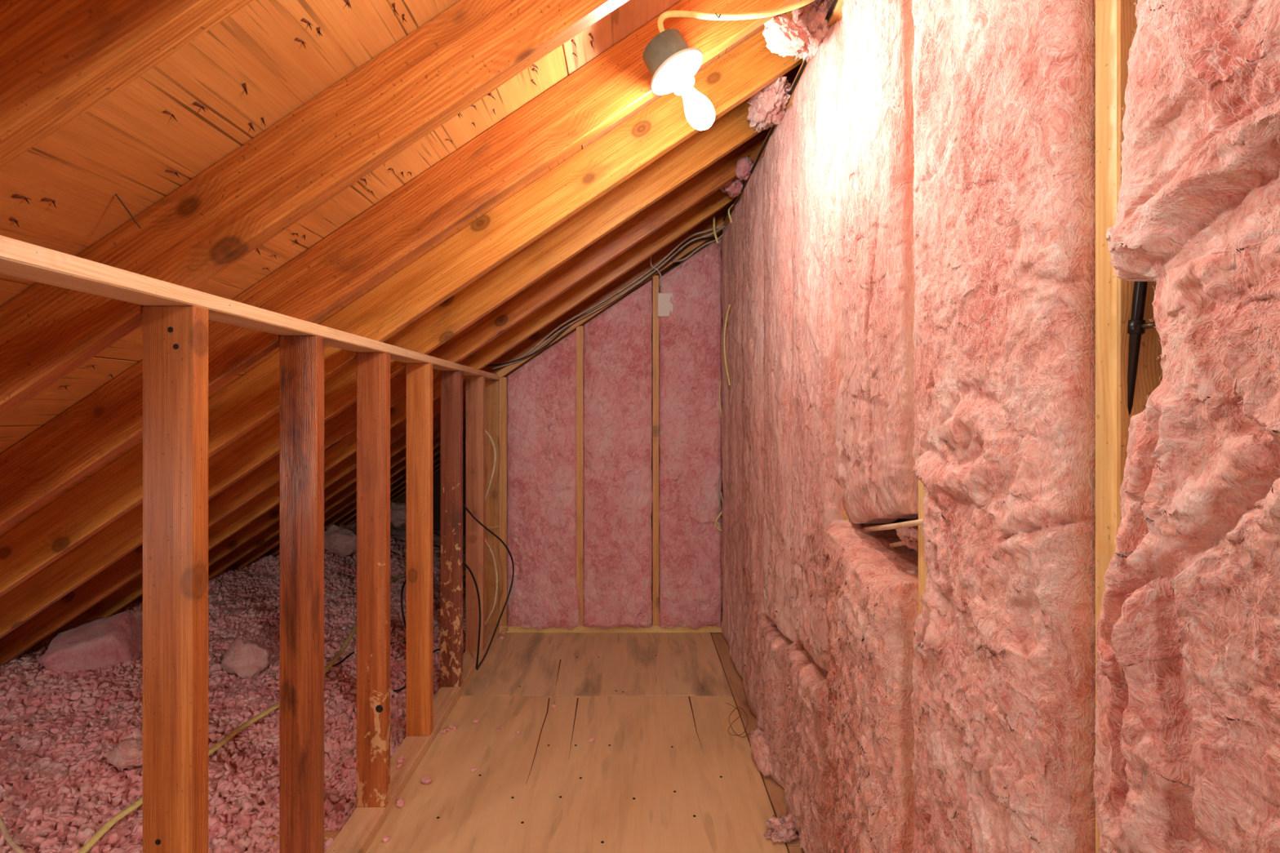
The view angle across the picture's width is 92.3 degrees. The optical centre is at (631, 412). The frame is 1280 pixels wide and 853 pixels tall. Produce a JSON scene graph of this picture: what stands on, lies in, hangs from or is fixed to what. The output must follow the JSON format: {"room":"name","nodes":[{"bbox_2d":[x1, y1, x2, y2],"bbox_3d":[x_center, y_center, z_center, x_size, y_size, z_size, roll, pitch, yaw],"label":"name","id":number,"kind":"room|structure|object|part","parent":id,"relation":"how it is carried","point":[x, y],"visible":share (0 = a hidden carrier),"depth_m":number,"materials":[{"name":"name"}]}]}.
{"room":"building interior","nodes":[
{"label":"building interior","id":0,"kind":"room"},
{"bbox_2d":[0,235,499,852],"bbox_3d":[-0.786,0.510,1.101,0.089,1.439,4.801,0,0,0],"label":"wall","id":1,"kind":"structure","parent":0,"point":[175,317],"depth_m":1.45,"materials":[{"name":"brown wood"}]},
{"bbox_3d":[-0.786,-0.195,1.075,0.089,0.028,4.750,0,0,0],"label":"plate","id":2,"kind":"part","parent":1,"relation":"part of","materials":[{"name":"brown wood"}]},
{"bbox_2d":[396,759,403,764],"bbox_3d":[-0.787,1.186,2.087,0.021,0.013,0.018,0,0,0],"label":"crumb","id":3,"kind":"object","parent":1,"relation":"on","point":[399,762],"visible":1,"depth_m":2.08,"materials":[{"name":"pink fabric"}]},
{"bbox_2d":[400,579,405,629],"bbox_3d":[-1.002,0.860,2.756,0.147,0.306,0.036,0,0,42],"label":"cable","id":4,"kind":"object","parent":1,"relation":"attached to","point":[404,583],"visible":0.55,"depth_m":2.79,"materials":[{"name":"black plastic"}]},
{"bbox_3d":[-0.786,1.211,1.095,0.089,0.038,4.790,0,0,0],"label":"sole plate","id":5,"kind":"part","parent":1,"relation":"part of","materials":[{"name":"brown wood"}]},
{"bbox_2d":[462,560,480,668],"bbox_3d":[-0.747,0.937,2.848,0.039,0.561,0.161,0,0,18],"label":"cable","id":6,"kind":"object","parent":1,"relation":"attached to","point":[464,562],"visible":0.85,"depth_m":2.89,"materials":[{"name":"black plastic"}]},
{"bbox_2d":[462,503,514,670],"bbox_3d":[-0.707,0.802,2.948,0.058,0.858,0.417,0,0,25],"label":"cable","id":7,"kind":"object","parent":1,"relation":"attached to","point":[464,505],"visible":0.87,"depth_m":3.03,"materials":[{"name":"plastic"}]},
{"bbox_2d":[484,429,496,501],"bbox_3d":[-0.757,0.290,3.228,0.093,0.430,0.026,0,0,-21],"label":"cable","id":8,"kind":"object","parent":1,"relation":"attached to","point":[486,431],"visible":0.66,"depth_m":3.24,"materials":[{"name":"beige plastic"}]},
{"bbox_2d":[484,538,497,625],"bbox_3d":[-0.750,0.885,3.225,0.099,0.515,0.024,0,0,-27],"label":"cable","id":9,"kind":"object","parent":1,"relation":"attached to","point":[486,541],"visible":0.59,"depth_m":3.24,"materials":[{"name":"plastic"}]},
{"bbox_2d":[0,0,804,666],"bbox_3d":[-0.992,-0.151,2.550,4.282,2.914,7.697,0,0,0],"label":"ceiling","id":10,"kind":"structure","parent":0,"point":[457,181],"depth_m":1.45,"materials":[{"name":"brown wood"}]},
{"bbox_3d":[-1.674,0.213,1.238,1.216,0.012,2.435,-34,0,0],"label":"sheathing panel","id":11,"kind":"part","parent":10,"relation":"part of","materials":[{"name":"brown wood"}]},
{"bbox_3d":[-0.660,-0.463,0.019,1.216,0.012,2.435,-34,0,0],"label":"sheathing panel","id":12,"kind":"part","parent":10,"relation":"part of","materials":[{"name":"brown wood"}]},
{"bbox_3d":[-0.660,-0.463,2.458,1.216,0.012,2.435,-34,0,0],"label":"sheathing panel","id":13,"kind":"part","parent":10,"relation":"part of","materials":[{"name":"brown wood"}]},
{"bbox_3d":[0.355,-1.139,1.238,1.216,0.012,2.435,-34,0,0],"label":"sheathing panel","id":14,"kind":"part","parent":10,"relation":"part of","materials":[{"name":"brown wood"}]},
{"bbox_2d":[642,28,715,130],"bbox_3d":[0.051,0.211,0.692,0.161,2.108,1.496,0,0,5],"label":"ceiling lamp","id":15,"kind":"object","parent":10,"relation":"hanging from","point":[673,65],"visible":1,"depth_m":1.34,"materials":[{"name":"white glass"}]},
{"bbox_3d":[0.144,-0.679,1.367,0.061,0.106,0.061,-29,-3,0],"label":"bulb","id":16,"kind":"part","parent":15,"relation":"part of","materials":[{"name":"white glass"}]},
{"bbox_2d":[657,0,814,32],"bbox_3d":[0.319,-0.977,1.439,0.546,0.303,0.067,0,0,-23],"label":"cable","id":17,"kind":"object","parent":15,"relation":"attached to","point":[674,13],"visible":0.94,"depth_m":1.36,"materials":[{"name":"plastic"}]},
{"bbox_2d":[712,216,719,243],"bbox_3d":[0.439,-0.958,3.223,0.029,0.158,0.059,0,0,0],"label":"cable","id":18,"kind":"object","parent":10,"relation":"hanging from","point":[713,217],"visible":1,"depth_m":3.20,"materials":[{"name":"yellow plastic"}]},
{"bbox_2d":[762,12,811,57],"bbox_3d":[0.386,-0.938,1.523,0.128,0.098,0.076,0,0,-11],"label":"insulation wad","id":19,"kind":"object","parent":10,"relation":"hanging from","point":[784,37],"visible":0.97,"depth_m":1.50,"materials":[{"name":"fabric"}]},
{"bbox_2d":[215,577,804,852],"bbox_3d":[-1.200,1.328,2.500,3.800,0.197,7.800,0,0,0],"label":"floor","id":20,"kind":"structure","parent":0,"point":[663,771],"depth_m":2.18,"materials":[{"name":"brown wood"}]},
{"bbox_2d":[0,520,466,852],"bbox_3d":[-1.910,1.181,3.600,2.181,0.273,5.400,0,0,0],"label":"loose wool","id":21,"kind":"object","parent":20,"relation":"on","point":[59,786],"visible":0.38,"depth_m":2.34,"materials":[{"name":"pink fabric"}]},
{"bbox_2d":[0,815,26,852],"bbox_3d":[-1.749,1.183,1.722,0.372,0.089,0.028,0,0,29],"label":"cable","id":22,"kind":"object","parent":21,"relation":"on","point":[9,839],"visible":1,"depth_m":1.69,"materials":[{"name":"beige plastic"}]},
{"bbox_2d":[35,611,142,673],"bbox_3d":[-2.393,1.064,2.747,0.335,0.298,0.248,0,0,-19],"label":"scrap","id":23,"kind":"object","parent":21,"relation":"on","point":[101,642],"visible":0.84,"depth_m":2.69,"materials":[{"name":"fabric"}]},
{"bbox_2d":[105,737,142,769],"bbox_3d":[-1.717,1.163,2.102,0.122,0.083,0.123,0,0,44],"label":"scrap","id":24,"kind":"object","parent":21,"relation":"on","point":[128,753],"visible":0.83,"depth_m":2.08,"materials":[{"name":"fabric"}]},
{"bbox_2d":[126,607,142,629],"bbox_3d":[-2.421,1.035,3.003,0.164,0.175,0.153,0,0,-26],"label":"scrap","id":25,"kind":"object","parent":21,"relation":"on","point":[137,614],"visible":0.12,"depth_m":2.96,"materials":[{"name":"fabric"}]},
{"bbox_2d":[221,637,271,679],"bbox_3d":[-1.822,1.163,2.899,0.198,0.206,0.155,0,0,-40],"label":"scrap","id":26,"kind":"object","parent":21,"relation":"on","point":[245,659],"visible":0.94,"depth_m":2.87,"materials":[{"name":"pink fabric"}]},
{"bbox_2d":[77,550,463,852],"bbox_3d":[-1.547,1.192,3.539,0.276,0.080,3.821,0,0,-2],"label":"cable","id":27,"kind":"object","parent":21,"relation":"on","point":[101,832],"visible":0.52,"depth_m":2.16,"materials":[{"name":"beige plastic"}]},
{"bbox_2d":[324,524,356,556],"bbox_3d":[-2.221,0.971,4.699,0.342,0.244,0.224,0,0,0],"label":"scrap","id":28,"kind":"object","parent":21,"relation":"on","point":[340,540],"visible":0.77,"depth_m":4.63,"materials":[{"name":"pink fabric"}]},
{"bbox_2d":[324,744,356,782],"bbox_3d":[-1.025,1.241,2.178,0.022,0.028,0.211,0,0,6],"label":"wire","id":29,"kind":"object","parent":21,"relation":"on","point":[353,747],"visible":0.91,"depth_m":2.15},
{"bbox_2d":[331,641,405,666],"bbox_3d":[-1.370,1.236,3.125,0.088,0.049,0.533,0,0,39],"label":"cable","id":30,"kind":"object","parent":21,"relation":"on","point":[404,642],"visible":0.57,"depth_m":3.05,"materials":[{"name":"plastic"}]},
{"bbox_2d":[390,702,403,716],"bbox_3d":[-0.992,1.256,2.603,0.017,0.028,0.228,0,0,0],"label":"wire","id":31,"kind":"object","parent":21,"relation":"on","point":[392,714],"visible":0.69,"depth_m":2.58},
{"bbox_2d":[390,502,405,527],"bbox_3d":[-2.030,0.896,5.400,0.289,0.218,0.222,0,0,0],"label":"scrap","id":32,"kind":"object","parent":21,"relation":"on","point":[397,509],"visible":0.59,"depth_m":5.33,"materials":[{"name":"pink fabric"}]},
{"bbox_2d":[393,648,439,692],"bbox_3d":[-1.001,1.255,2.962,0.138,0.019,0.560,0,0,7],"label":"cable","id":33,"kind":"object","parent":21,"relation":"on","point":[433,651],"visible":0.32,"depth_m":2.80,"materials":[{"name":"black plastic"}]},
{"bbox_2d":[382,835,390,843],"bbox_3d":[-0.704,1.225,1.764,0.020,0.013,0.017,0,0,-40],"label":"crumb","id":34,"kind":"object","parent":20,"relation":"on","point":[386,839],"visible":1,"depth_m":1.76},
{"bbox_2d":[395,798,404,807],"bbox_3d":[-0.726,1.223,1.927,0.026,0.021,0.033,0,0,-18],"label":"crumb","id":35,"kind":"object","parent":20,"relation":"on","point":[399,801],"visible":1,"depth_m":1.92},
{"bbox_2d":[420,776,432,784],"bbox_3d":[-0.684,1.222,2.042,0.029,0.022,0.036,0,0,-42],"label":"crumb","id":36,"kind":"object","parent":20,"relation":"on","point":[425,780],"visible":1,"depth_m":2.03,"materials":[{"name":"pink fabric"}]},
{"bbox_2d":[440,729,446,733],"bbox_3d":[-0.721,1.224,2.358,0.025,0.014,0.022,0,0,0],"label":"crumb","id":37,"kind":"object","parent":20,"relation":"on","point":[442,731],"visible":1,"depth_m":2.35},
{"bbox_2d":[471,768,477,772],"bbox_3d":[-0.540,1.226,2.108,0.021,0.011,0.015,0,0,10],"label":"crumb","id":38,"kind":"object","parent":20,"relation":"on","point":[473,770],"visible":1,"depth_m":2.10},
{"bbox_2d":[473,718,479,724],"bbox_3d":[-0.616,1.224,2.436,0.025,0.015,0.021,0,0,40],"label":"crumb","id":39,"kind":"object","parent":20,"relation":"on","point":[476,721],"visible":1,"depth_m":2.43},
{"bbox_3d":[-0.176,1.238,1.450,1.228,0.016,2.436,0,0,0],"label":"plywood panel","id":40,"kind":"part","parent":20,"relation":"part of","materials":[{"name":"brown wood"}]},
{"bbox_2d":[588,737,595,742],"bbox_3d":[-0.149,1.224,2.299,0.019,0.015,0.024,0,0,39],"label":"crumb","id":41,"kind":"object","parent":20,"relation":"on","point":[591,740],"visible":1,"depth_m":2.29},
{"bbox_3d":[-0.176,1.238,3.096,1.228,0.016,0.847,0,0,0],"label":"plywood panel","id":42,"kind":"part","parent":20,"relation":"part of","materials":[{"name":"brown wood"}]},
{"bbox_2d":[726,702,750,737],"bbox_3d":[0.424,1.228,2.459,0.084,0.002,0.272,0,0,7],"label":"fibre tangle","id":43,"kind":"object","parent":20,"relation":"on","point":[726,703],"visible":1,"depth_m":2.42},
{"bbox_3d":[0.551,1.242,2.636,0.218,0.016,1.767,0,0,0],"label":"plywood panel","id":44,"kind":"part","parent":20,"relation":"part of","materials":[{"name":"brown wood"}]},
{"bbox_2d":[749,727,773,778],"bbox_3d":[0.459,1.187,2.122,0.080,0.125,0.175,0,0,-15],"label":"insulation wad","id":45,"kind":"object","parent":20,"relation":"on","point":[759,747],"visible":0.79,"depth_m":2.10,"materials":[{"name":"fabric"}]},
{"bbox_2d":[761,814,799,844],"bbox_3d":[0.443,1.216,1.790,0.132,0.062,0.088,0,0,-24],"label":"insulation wad","id":46,"kind":"object","parent":20,"relation":"on","point":[782,829],"visible":0.94,"depth_m":1.77,"materials":[{"name":"fabric"}]},
{"bbox_3d":[0.551,1.242,0.225,0.218,0.016,3.050,0,0,0],"label":"plywood panel","id":47,"kind":"part","parent":20,"relation":"part of","materials":[{"name":"brown wood"}]},
{"bbox_2d":[390,220,724,632],"bbox_3d":[-0.915,0.046,5.198,2.017,2.768,4.763,0,0,-40],"label":"wall","id":48,"kind":"structure","parent":0,"point":[578,326],"depth_m":3.43,"materials":[{"name":"brown wood"}]},
{"bbox_2d":[506,330,580,630],"bbox_3d":[-0.492,0.374,3.430,0.410,1.665,0.110,0,0,0],"label":"insulation batt","id":49,"kind":"object","parent":48,"relation":"attached to","point":[541,393],"visible":1,"depth_m":3.39,"materials":[{"name":"fabric"}]},
{"bbox_2d":[485,236,713,366],"bbox_3d":[-0.178,-0.609,3.376,1.248,0.712,0.023,0,0,1],"label":"cable","id":50,"kind":"object","parent":48,"relation":"attached to","point":[708,237],"visible":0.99,"depth_m":3.38,"materials":[{"name":"grey plastic"}]},
{"bbox_2d":[489,226,724,368],"bbox_3d":[-0.138,-0.627,3.393,1.296,0.771,0.061,0,0,3],"label":"cable","id":51,"kind":"object","parent":48,"relation":"attached to","point":[717,227],"visible":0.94,"depth_m":3.38,"materials":[{"name":"grey plastic"}]},
{"bbox_2d":[492,225,725,369],"bbox_3d":[-0.131,-0.625,3.363,1.278,0.779,0.028,0,0,2],"label":"cable","id":52,"kind":"object","parent":48,"relation":"attached to","point":[724,226],"visible":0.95,"depth_m":3.37,"materials":[{"name":"grey plastic"}]},
{"bbox_2d":[649,256,661,285],"bbox_3d":[0.132,-0.772,3.344,0.064,0.159,0.021,0,0,-21],"label":"cable","id":53,"kind":"object","parent":52,"relation":"hanging from","point":[650,256],"visible":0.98,"depth_m":3.34,"materials":[{"name":"grey plastic"}]},
{"bbox_3d":[-0.043,-0.672,3.460,1.689,0.036,0.086,-34,0,0],"label":"rake plate","id":54,"kind":"part","parent":48,"relation":"part of","materials":[{"name":"brown wood"}]},
{"bbox_3d":[-0.050,1.211,3.474,1.380,0.038,0.089,0,0,0],"label":"sill plate","id":55,"kind":"part","parent":48,"relation":"part of","materials":[{"name":"brown wood"}]},
{"bbox_2d":[582,280,652,630],"bbox_3d":[-0.079,0.235,3.425,0.389,1.946,0.121,0,0,0],"label":"insulation batt","id":56,"kind":"object","parent":48,"relation":"attached to","point":[617,477],"visible":1,"depth_m":3.39,"materials":[{"name":"fabric"}]},
{"bbox_2d":[657,293,673,316],"bbox_3d":[0.185,-0.594,3.408,0.085,0.130,0.040,0,0,0],"label":"wall box","id":57,"kind":"object","parent":48,"relation":"attached to","point":[664,306],"visible":0.97,"depth_m":3.39,"materials":[{"name":"white plastic"}]},
{"bbox_2d":[658,237,722,629],"bbox_3d":[0.329,0.114,3.430,0.355,2.185,0.111,0,0,0],"label":"insulation batt","id":58,"kind":"object","parent":48,"relation":"attached to","point":[690,375],"visible":1,"depth_m":3.39,"materials":[{"name":"fabric"}]},
{"bbox_2d":[723,0,1162,852],"bbox_3d":[0.580,0.090,1.100,0.143,2.300,4.900,0,0,0],"label":"wall","id":59,"kind":"structure","parent":0,"point":[1115,20],"depth_m":0.70,"materials":[{"name":"brown wood"}]},
{"bbox_2d":[720,222,728,642],"bbox_3d":[0.537,0.114,3.313,0.116,2.242,0.217,0,0,0],"label":"insulation batt","id":60,"kind":"object","parent":59,"relation":"attached to","point":[725,265],"visible":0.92,"depth_m":3.26,"materials":[{"name":"fabric"}]},
{"bbox_2d":[715,471,720,514],"bbox_3d":[0.478,0.445,3.385,0.028,0.232,0.007,0,0,0],"label":"loose wire","id":61,"kind":"object","parent":60,"relation":"attached to","point":[720,472],"visible":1,"depth_m":3.38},
{"bbox_2d":[715,511,722,531],"bbox_3d":[0.485,0.601,3.373,0.060,0.119,0.007,0,0,0],"label":"loose wire","id":62,"kind":"object","parent":60,"relation":"attached to","point":[722,511],"visible":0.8,"depth_m":3.37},
{"bbox_2d":[715,492,722,529],"bbox_3d":[0.486,0.560,3.379,0.046,0.241,0.007,0,0,0],"label":"loose wire","id":63,"kind":"object","parent":60,"relation":"attached to","point":[721,492],"visible":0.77,"depth_m":3.38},
{"bbox_2d":[719,380,721,417],"bbox_3d":[0.488,-0.075,3.385,0.010,0.212,0.033,0,0,31],"label":"cable","id":64,"kind":"object","parent":60,"relation":"attached to","point":[721,380],"visible":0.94,"depth_m":3.38,"materials":[{"name":"beige plastic"}]},
{"bbox_2d":[728,204,733,222],"bbox_3d":[0.482,-0.971,3.003,0.026,0.105,0.050,0,0,20],"label":"cable","id":65,"kind":"object","parent":59,"relation":"hanging from","point":[731,206],"visible":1,"depth_m":2.99,"materials":[{"name":"yellow plastic"}]},
{"bbox_2d":[720,177,745,198],"bbox_3d":[0.476,-1.061,2.857,0.136,0.122,0.187,0,0,0],"label":"insulation wad","id":66,"kind":"object","parent":59,"relation":"on","point":[734,187],"visible":0.4,"depth_m":2.81,"materials":[{"name":"fabric"}]},
{"bbox_2d":[726,196,743,679],"bbox_3d":[0.534,0.118,2.993,0.122,2.249,0.396,0,0,0],"label":"insulation batt","id":67,"kind":"object","parent":59,"relation":"attached to","point":[735,436],"visible":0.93,"depth_m":2.90,"materials":[{"name":"fabric"}]},
{"bbox_2d":[723,304,730,385],"bbox_3d":[0.479,-0.333,3.089,0.012,0.400,0.130,0,0,-4],"label":"cable","id":68,"kind":"object","parent":67,"relation":"attached to","point":[729,306],"visible":1,"depth_m":3.12,"materials":[{"name":"plastic"}]},
{"bbox_2d":[740,156,765,716],"bbox_3d":[0.531,0.115,2.586,0.128,2.244,0.396,0,0,0],"label":"insulation batt","id":69,"kind":"object","parent":59,"relation":"attached to","point":[752,329],"visible":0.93,"depth_m":2.48,"materials":[{"name":"fabric"}]},
{"bbox_2d":[733,155,753,180],"bbox_3d":[0.479,-1.039,2.619,0.081,0.094,0.138,0,0,0],"label":"insulation wad","id":70,"kind":"object","parent":69,"relation":"on","point":[744,165],"visible":0.89,"depth_m":2.58,"materials":[{"name":"fabric"}]},
{"bbox_2d":[746,75,791,132],"bbox_3d":[0.456,-1.028,2.042,0.130,0.135,0.356,0,0,0],"label":"insulation wad","id":71,"kind":"object","parent":59,"relation":"on","point":[766,108],"visible":0.88,"depth_m":2.00,"materials":[{"name":"fabric"}]},
{"bbox_2d":[755,613,792,788],"bbox_3d":[0.539,0.995,2.177,0.183,0.488,0.422,0,0,0],"label":"insulation batt","id":72,"kind":"object","parent":59,"relation":"attached to","point":[771,700],"visible":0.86,"depth_m":2.07,"materials":[{"name":"fabric"}]},
{"bbox_2d":[761,104,799,642],"bbox_3d":[0.535,-0.127,2.175,0.120,1.761,0.387,0,0,0],"label":"insulation batt","id":73,"kind":"object","parent":59,"relation":"attached to","point":[777,218],"visible":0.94,"depth_m":2.07,"materials":[{"name":"fabric"}]},
{"bbox_2d":[723,0,837,220],"bbox_3d":[0.501,-1.041,2.102,0.025,0.073,2.404,0,0,0],"label":"cable","id":74,"kind":"object","parent":59,"relation":"attached to","point":[834,2],"visible":0.74,"depth_m":2.19,"materials":[{"name":"black plastic"}]},
{"bbox_3d":[0.567,-1.024,1.065,0.118,0.038,4.730,0,0,0],"label":"plate","id":75,"kind":"part","parent":59,"relation":"part of","materials":[{"name":"brown wood"}]},
{"bbox_2d":[782,641,832,852],"bbox_3d":[0.541,0.967,1.765,0.178,0.541,0.428,0,0,0],"label":"insulation batt","id":76,"kind":"object","parent":59,"relation":"attached to","point":[806,786],"visible":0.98,"depth_m":1.68,"materials":[{"name":"fabric"}]},
{"bbox_2d":[791,0,832,64],"bbox_3d":[0.492,-1.050,1.673,0.132,0.170,0.249,0,0,0],"label":"insulation wad","id":77,"kind":"object","parent":59,"relation":"on","point":[811,17],"visible":0.59,"depth_m":1.60,"materials":[{"name":"fabric"}]},
{"bbox_2d":[789,18,844,671],"bbox_3d":[0.534,-0.158,1.763,0.122,1.699,0.394,0,0,0],"label":"insulation batt","id":78,"kind":"object","parent":59,"relation":"attached to","point":[817,339],"visible":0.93,"depth_m":1.66,"materials":[{"name":"fabric"}]},
{"bbox_2d":[821,520,918,852],"bbox_3d":[0.536,0.754,1.353,0.189,0.976,0.393,0,0,0],"label":"insulation batt","id":79,"kind":"object","parent":59,"relation":"attached to","point":[870,585],"visible":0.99,"depth_m":1.25,"materials":[{"name":"fabric"}]},
{"bbox_2d":[832,0,918,524],"bbox_3d":[0.534,-0.369,1.350,0.123,1.277,0.374,0,0,0],"label":"insulation batt","id":80,"kind":"object","parent":59,"relation":"attached to","point":[873,465],"visible":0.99,"depth_m":1.24,"materials":[{"name":"fabric"}]},
{"bbox_2d":[862,518,923,531],"bbox_3d":[0.551,0.255,1.375,0.069,0.125,0.502,0,0,1],"label":"cable","id":81,"kind":"object","parent":59,"relation":"attached to","point":[919,522],"visible":0.68,"depth_m":1.20,"materials":[{"name":"beige plastic"}]},
{"bbox_2d":[889,541,906,547],"bbox_3d":[0.582,0.298,1.367,0.045,0.096,0.358,0,0,0],"label":"cable","id":82,"kind":"object","parent":59,"relation":"attached to","point":[895,544],"visible":0.28,"depth_m":1.31,"materials":[{"name":"beige plastic"}]},
{"bbox_2d":[895,525,918,551],"bbox_3d":[0.566,0.249,1.240,0.046,0.056,0.116,0,0,0],"label":"insulation wad","id":83,"kind":"object","parent":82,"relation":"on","point":[908,536],"visible":0.52,"depth_m":1.22,"materials":[{"name":"fabric"}]},
{"bbox_2d":[909,0,1095,852],"bbox_3d":[0.534,0.117,0.928,0.122,2.251,0.418,0,0,0],"label":"insulation batt","id":84,"kind":"object","parent":59,"relation":"attached to","point":[1002,698],"visible":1,"depth_m":0.82,"materials":[{"name":"fabric"}]},
{"bbox_2d":[1127,281,1155,415],"bbox_3d":[0.578,-0.231,0.714,0.051,0.531,0.122,0,0,12],"label":"pipe","id":85,"kind":"object","parent":59,"relation":"attached to","point":[1137,326],"visible":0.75,"depth_m":0.68,"materials":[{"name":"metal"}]},
{"bbox_2d":[1092,0,1279,852],"bbox_3d":[0.529,-0.044,0.500,0.132,1.658,0.389,0,0,0],"label":"insulation batt","id":86,"kind":"object","parent":59,"relation":"attached to","point":[1187,757],"visible":1,"depth_m":0.54,"materials":[{"name":"fabric"}]}
]}

